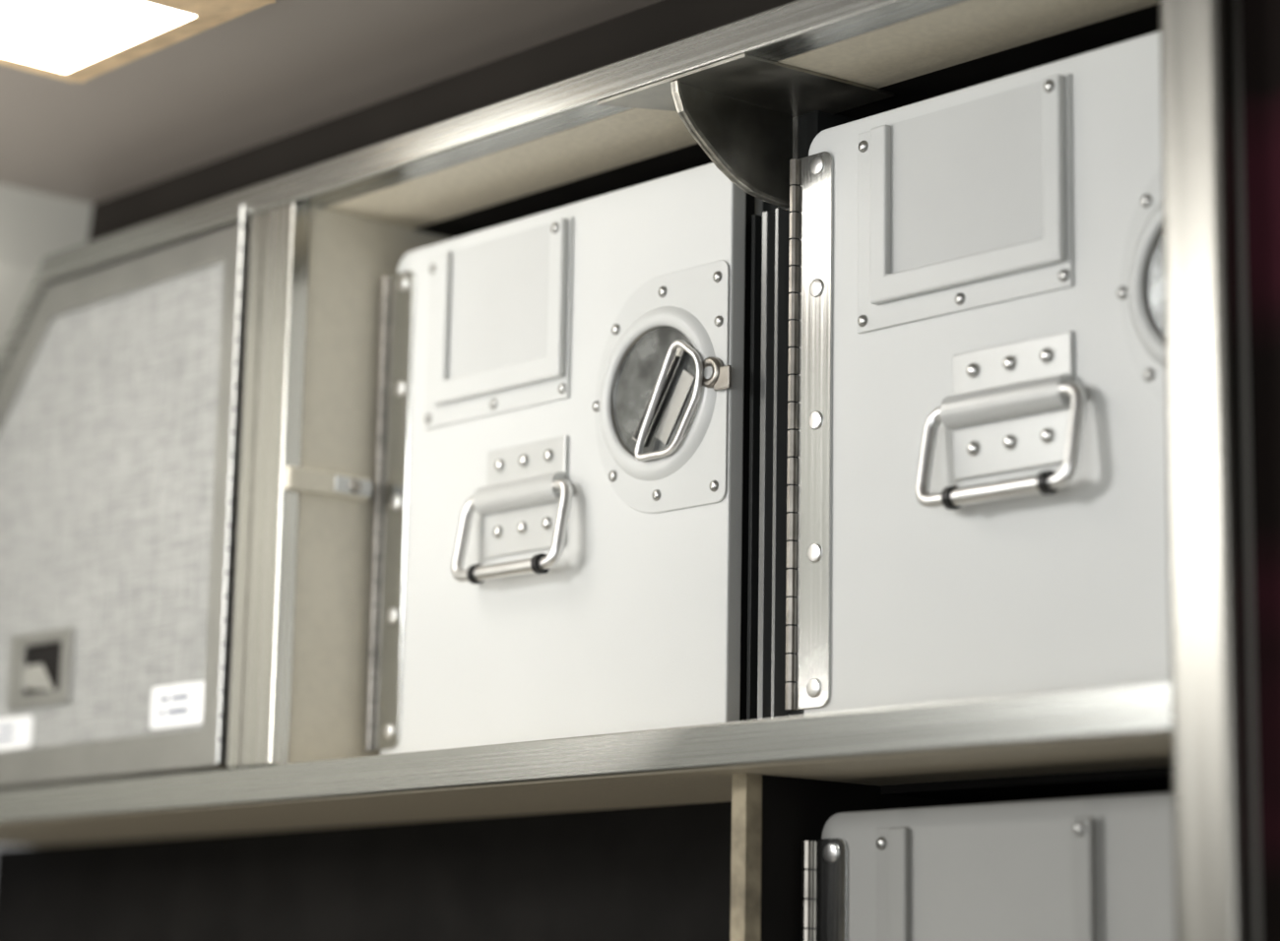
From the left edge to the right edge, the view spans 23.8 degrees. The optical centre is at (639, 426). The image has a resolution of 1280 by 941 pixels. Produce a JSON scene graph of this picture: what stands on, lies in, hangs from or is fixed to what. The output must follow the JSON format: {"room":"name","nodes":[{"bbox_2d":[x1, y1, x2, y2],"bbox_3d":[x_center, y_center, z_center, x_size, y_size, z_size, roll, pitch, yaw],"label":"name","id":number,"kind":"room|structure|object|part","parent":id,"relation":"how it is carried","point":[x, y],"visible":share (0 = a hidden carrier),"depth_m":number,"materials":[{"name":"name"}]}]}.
{"room":"aircraft cabin","nodes":[
{"label":"aircraft cabin","id":0,"kind":"room"},
{"bbox_2d":[0,184,92,351],"bbox_3d":[-1.407,0.666,1.081,2.480,1.969,0.323,11,-15,-40],"label":"wall","id":1,"kind":"structure","parent":0,"point":[34,225],"depth_m":1.93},
{"bbox_2d":[0,0,662,204],"bbox_3d":[-0.172,-0.506,0.210,2.870,0.030,3.600,11,-15,-40],"label":"ceiling","id":2,"kind":"structure","parent":0,"point":[270,72],"depth_m":1.70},
{"bbox_2d":[0,0,196,72],"bbox_3d":[-0.427,-0.236,1.492,0.420,0.002,0.141,11,-15,-40],"label":"ceiling light","id":3,"kind":"object","parent":2,"relation":"in","point":[60,35],"visible":1,"depth_m":1.60,"materials":[{"name":"white plastic"}]},
{"bbox_2d":[0,0,275,82],"bbox_3d":[-0.419,-0.236,1.483,0.454,0.004,0.200,11,-15,-40],"label":"frame","id":4,"kind":"object","parent":2,"relation":"attached to","point":[210,14],"visible":1,"depth_m":1.61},
{"bbox_2d":[1240,0,1279,940],"bbox_3d":[0.341,0.665,0.918,0.012,1.969,0.350,11,-15,-40],"label":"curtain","id":5,"kind":"object","parent":2,"relation":"hanging from","point":[1259,19],"visible":1,"depth_m":1.19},
{"bbox_2d":[88,0,794,242],"bbox_3d":[-0.100,-0.171,1.678,0.009,0.047,1.160,11,-15,-40],"label":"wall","id":6,"kind":"structure","parent":0,"point":[665,22],"depth_m":1.69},
{"bbox_3d":[-0.320,1.511,0.113,3.100,0.030,4.200,11,-15,-40],"label":"floor","id":7,"kind":"structure","parent":0,"visible":0},
{"bbox_2d":[0,0,1261,940],"bbox_3d":[-0.006,0.798,1.611,0.438,1.969,1.200,11,-15,-40],"label":"galley rack frame","id":8,"kind":"object","parent":7,"relation":"on","point":[307,833],"depth_m":1.55,"materials":[{"name":"silver metal"}]},
{"bbox_3d":[-0.432,0.071,1.947,0.020,0.332,0.191,11,-15,-40],"label":"trim","id":9,"kind":"part","parent":8,"relation":"part of","materials":[{"name":"metal"}]},
{"bbox_2d":[0,204,251,790],"bbox_3d":[-0.207,0.087,1.978,0.409,0.320,0.396,11,-15,-40],"label":"upper cabinet","id":10,"kind":"object","parent":8,"relation":"on","point":[121,391],"visible":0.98,"depth_m":1.79,"materials":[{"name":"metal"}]},
{"bbox_3d":[-0.206,0.032,1.688,0.012,0.314,0.043,11,-15,-40],"label":"partition post","id":11,"kind":"part","parent":8,"relation":"part of","materials":[{"name":"metal"}]},
{"bbox_2d":[283,465,372,502],"bbox_3d":[-0.172,0.032,1.684,0.056,0.013,0.011,11,-15,-40],"label":"clip","id":12,"kind":"object","parent":8,"relation":"attached to","point":[295,479],"visible":1,"depth_m":1.68,"materials":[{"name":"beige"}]},
{"bbox_3d":[-0.049,0.061,1.820,0.403,0.314,0.034,11,-15,-40],"label":"partition panel","id":13,"kind":"part","parent":8,"relation":"part of","materials":[{"name":"beige laminate"}]},
{"bbox_2d":[365,162,763,755],"bbox_3d":[0.066,0.049,1.699,0.351,0.293,0.292,11,-15,-40],"label":"container","id":14,"kind":"object","parent":8,"relation":"in","point":[561,489],"depth_m":1.58,"materials":[{"name":"silver metal"}]},
{"bbox_3d":[0.051,-0.139,1.492,0.094,0.051,0.114,11,-15,-40],"label":"gusset bracket","id":15,"kind":"part","parent":8,"relation":"part of","materials":[{"name":"grey metal"}]},
{"bbox_2d":[784,30,1171,715],"bbox_3d":[0.290,0.003,1.449,0.351,0.293,0.305,11,-15,-40],"label":"container","id":16,"kind":"object","parent":8,"relation":"in","point":[977,454],"depth_m":1.37,"materials":[{"name":"silver metal"}]},
{"bbox_2d":[801,792,1175,940],"bbox_3d":[0.291,0.326,1.376,0.351,0.293,0.302,11,-15,-40],"label":"container","id":17,"kind":"object","parent":8,"relation":"in","point":[1088,868],"depth_m":1.32,"materials":[{"name":"silver metal"}]},
{"bbox_3d":[0.223,0.349,1.131,0.033,1.269,0.031,11,-15,-40],"label":"post","id":18,"kind":"part","parent":8,"relation":"part of","materials":[{"name":"metal"}]}
]}

